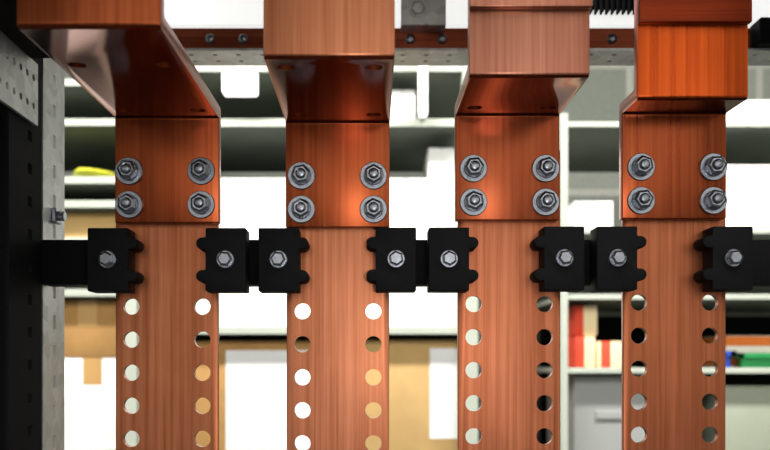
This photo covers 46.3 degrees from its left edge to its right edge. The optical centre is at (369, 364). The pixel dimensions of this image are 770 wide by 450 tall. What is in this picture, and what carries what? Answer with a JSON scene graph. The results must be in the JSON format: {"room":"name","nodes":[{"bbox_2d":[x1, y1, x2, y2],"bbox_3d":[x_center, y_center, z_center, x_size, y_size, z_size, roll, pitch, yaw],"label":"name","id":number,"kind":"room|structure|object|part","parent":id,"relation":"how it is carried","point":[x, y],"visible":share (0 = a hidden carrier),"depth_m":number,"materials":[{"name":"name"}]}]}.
{"room":"electrical workshop","nodes":[
{"label":"electrical workshop","id":0,"kind":"room"},
{"bbox_2d":[65,66,769,442],"bbox_3d":[0.200,-0.200,3.150,6.000,3.100,0.200,0,0,0],"label":"wall","id":1,"kind":"structure","parent":0,"point":[599,99],"depth_m":3.05,"materials":[{"name":"grey paint"}]},
{"bbox_3d":[0.200,1.400,0.325,6.000,0.100,5.850,0,0,0],"label":"floor","id":2,"kind":"structure","parent":0,"visible":0},
{"bbox_2d":[65,79,136,445],"bbox_3d":[-0.962,0.167,2.575,0.733,2.366,0.550,0,0,0],"label":"shelving rack","id":3,"kind":"object","parent":2,"relation":"on","point":[89,126],"visible":0.03,"depth_m":2.37,"materials":[{"name":"metal"}]},
{"bbox_2d":[65,213,115,236],"bbox_3d":[-0.725,-0.363,2.548,0.160,0.070,0.404,0,0,0],"label":"carton","id":4,"kind":"object","parent":3,"relation":"in","point":[76,224],"visible":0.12,"depth_m":2.35,"materials":[{"name":"cardboard"}]},
{"bbox_2d":[73,168,114,176],"bbox_3d":[-0.731,-0.502,2.435,0.123,0.036,0.250,0,0,0],"label":"bag","id":5,"kind":"object","parent":3,"relation":"in","point":[80,172],"visible":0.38,"depth_m":2.34,"materials":[{"name":"yellow plastic"}]},
{"bbox_2d":[65,358,138,449],"bbox_3d":[-0.723,0.101,2.548,0.240,0.240,0.405,0,0,0],"label":"carton","id":6,"kind":"object","parent":3,"relation":"in","point":[90,383],"visible":0.49,"depth_m":2.35,"materials":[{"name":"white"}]},
{"bbox_2d":[65,300,138,357],"bbox_3d":[-0.736,-0.095,2.548,0.265,0.150,0.405,0,0,0],"label":"carton","id":7,"kind":"object","parent":6,"relation":"on","point":[90,325],"visible":0.39,"depth_m":2.35,"materials":[{"name":"cardboard"}]},
{"bbox_2d":[139,66,477,443],"bbox_3d":[-0.157,0.164,2.557,0.866,2.372,0.586,0,0,0],"label":"shelving rack","id":8,"kind":"object","parent":2,"relation":"on","point":[253,129],"visible":0.2,"depth_m":2.42,"materials":[{"name":"metal"}]},
{"bbox_2d":[222,70,257,96],"bbox_3d":[-0.328,-0.713,2.276,0.085,0.058,0.043,0,0,0],"label":"box","id":9,"kind":"object","parent":8,"relation":"attached to","point":[235,83],"visible":1,"depth_m":2.25,"materials":[{"name":"white"}]},
{"bbox_2d":[196,341,310,449],"bbox_3d":[-0.314,0.102,2.572,0.453,0.330,0.455,0,0,0],"label":"carton","id":10,"kind":"object","parent":8,"relation":"in","point":[252,374],"visible":0.31,"depth_m":2.35,"materials":[{"name":"cardboard"}]},
{"bbox_2d":[196,178,310,325],"bbox_3d":[-0.314,-0.294,2.563,0.453,0.387,0.434,0,0,0],"label":"carton","id":11,"kind":"object","parent":8,"relation":"in","point":[252,204],"visible":0.12,"depth_m":2.35,"materials":[{"name":"white cardboard"}]},
{"bbox_2d":[390,90,414,118],"bbox_3d":[0.084,-0.674,2.473,0.066,0.085,0.254,0,0,0],"label":"carton","id":12,"kind":"object","parent":8,"relation":"in","point":[402,103],"visible":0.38,"depth_m":2.35,"materials":[{"name":"white cardboard"}]},
{"bbox_2d":[365,340,456,449],"bbox_3d":[0.095,0.101,2.572,0.342,0.333,0.455,0,0,0],"label":"carton","id":13,"kind":"object","parent":8,"relation":"in","point":[422,373],"visible":0.47,"depth_m":2.35,"materials":[{"name":"cardboard"}]},
{"bbox_2d":[365,178,456,325],"bbox_3d":[0.094,-0.294,2.563,0.341,0.387,0.434,0,0,0],"label":"carton","id":14,"kind":"object","parent":8,"relation":"in","point":[422,204],"visible":0.14,"depth_m":2.35,"materials":[{"name":"white cardboard"}]},
{"bbox_2d":[423,148,453,177],"bbox_3d":[0.189,-0.530,2.483,0.072,0.082,0.234,0,0,0],"label":"carton","id":15,"kind":"object","parent":14,"relation":"on","point":[439,163],"visible":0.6,"depth_m":2.37,"materials":[{"name":"white cardboard"}]},
{"bbox_3d":[0.134,-0.827,2.284,0.023,0.390,0.040,0,0,0],"label":"post","id":16,"kind":"part","parent":8,"relation":"part of","materials":[{"name":"white metal"}]},
{"bbox_2d":[0,0,769,449],"bbox_3d":[0.081,0.360,0.681,0.859,1.980,0.642,0,0,0],"label":"switchgear busbar section","id":17,"kind":"object","parent":2,"relation":"on","point":[330,64],"visible":1,"depth_m":0.69,"materials":[{"name":"orange metal"}]},
{"bbox_3d":[-0.278,0.375,0.680,0.035,1.950,0.065,0,0,0],"label":"frame post","id":18,"kind":"part","parent":17,"relation":"part of","materials":[{"name":"black metal"}]},
{"bbox_3d":[0.101,-0.081,0.720,0.719,0.035,0.022,0,0,0],"label":"busbar support rail","id":19,"kind":"part","parent":17,"relation":"part of","materials":[{"name":"black plastic"}]},
{"bbox_3d":[0.085,-0.480,0.980,0.770,0.240,0.045,0,0,0],"label":"frame rail","id":20,"kind":"part","parent":17,"relation":"part of","materials":[{"name":"grey metal"}]},
{"bbox_2d":[537,113,769,449],"bbox_3d":[1.048,0.353,2.575,1.124,1.994,0.550,0,0,0],"label":"shelving rack","id":21,"kind":"object","parent":2,"relation":"on","point":[583,146],"visible":0.35,"depth_m":2.45,"materials":[{"name":"metal"}]},
{"bbox_2d":[568,336,594,367],"bbox_3d":[0.561,-0.034,2.473,0.054,0.082,0.254,0,0,0],"label":"carton","id":22,"kind":"object","parent":21,"relation":"in","point":[581,349],"visible":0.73,"depth_m":2.35,"materials":[{"name":"red cardboard"}]},
{"bbox_2d":[568,305,596,336],"bbox_3d":[0.566,-0.117,2.478,0.059,0.079,0.244,0,0,0],"label":"carton","id":23,"kind":"object","parent":22,"relation":"on","point":[582,319],"visible":0.62,"depth_m":2.36,"materials":[{"name":"red cardboard"}]},
{"bbox_2d":[568,201,612,227],"bbox_3d":[0.583,-0.389,2.473,0.102,0.077,0.254,0,0,0],"label":"carton","id":24,"kind":"object","parent":21,"relation":"in","point":[587,214],"visible":0.49,"depth_m":2.35,"materials":[{"name":"white cardboard"}]},
{"bbox_2d":[547,374,644,449],"bbox_3d":[0.687,0.187,2.520,0.313,0.324,0.360,0,0,0],"label":"base cabinet","id":25,"kind":"object","parent":21,"relation":"in","point":[594,400],"visible":0.43,"depth_m":2.35,"materials":[{"name":"grey"}]},
{"bbox_2d":[594,341,620,367],"bbox_3d":[0.625,-0.028,2.473,0.068,0.069,0.254,0,0,0],"label":"carton","id":26,"kind":"object","parent":21,"relation":"in","point":[607,353],"visible":0.53,"depth_m":2.35,"materials":[{"name":"beige cardboard"}]},
{"bbox_2d":[725,351,736,367],"bbox_3d":[0.934,-0.015,2.371,0.043,0.043,0.050,0,0,0],"label":"bin","id":27,"kind":"object","parent":21,"relation":"in","point":[728,354],"visible":0.49,"depth_m":2.35,"materials":[{"name":"blue plastic"}]},
{"bbox_2d":[702,384,769,449],"bbox_3d":[1.009,0.202,2.498,0.179,0.294,0.304,0,0,0],"label":"case","id":28,"kind":"object","parent":21,"relation":"in","point":[747,406],"visible":0.45,"depth_m":2.35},
{"bbox_2d":[702,336,769,367],"bbox_3d":[1.012,-0.036,2.503,0.123,0.085,0.194,0,0,0],"label":"carton","id":29,"kind":"object","parent":21,"relation":"in","point":[741,344],"visible":0.44,"depth_m":2.41,"materials":[{"name":"orange cardboard"}]},
{"bbox_2d":[725,200,769,227],"bbox_3d":[1.009,-0.391,2.473,0.179,0.079,0.254,0,0,0],"label":"carton","id":30,"kind":"object","parent":21,"relation":"in","point":[754,213],"visible":0.26,"depth_m":2.35,"materials":[{"name":"white cardboard"}]},
{"bbox_2d":[726,165,769,199],"bbox_3d":[1.004,-0.478,2.468,0.148,0.092,0.224,0,0,0],"label":"carton","id":31,"kind":"object","parent":30,"relation":"on","point":[743,182],"visible":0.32,"depth_m":2.36,"materials":[{"name":"white cardboard"}]},
{"bbox_2d":[726,100,769,121],"bbox_3d":[0.979,-0.658,2.473,0.138,0.066,0.254,0,0,0],"label":"carton","id":32,"kind":"object","parent":21,"relation":"on","point":[748,110],"visible":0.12,"depth_m":2.35,"materials":[{"name":"white cardboard"}]},
{"bbox_2d":[731,353,769,367],"bbox_3d":[1.017,-0.012,2.371,0.112,0.038,0.050,0,0,0],"label":"bin","id":33,"kind":"object","parent":21,"relation":"in","point":[744,360],"visible":0.91,"depth_m":2.36,"materials":[{"name":"green plastic"}]}
]}

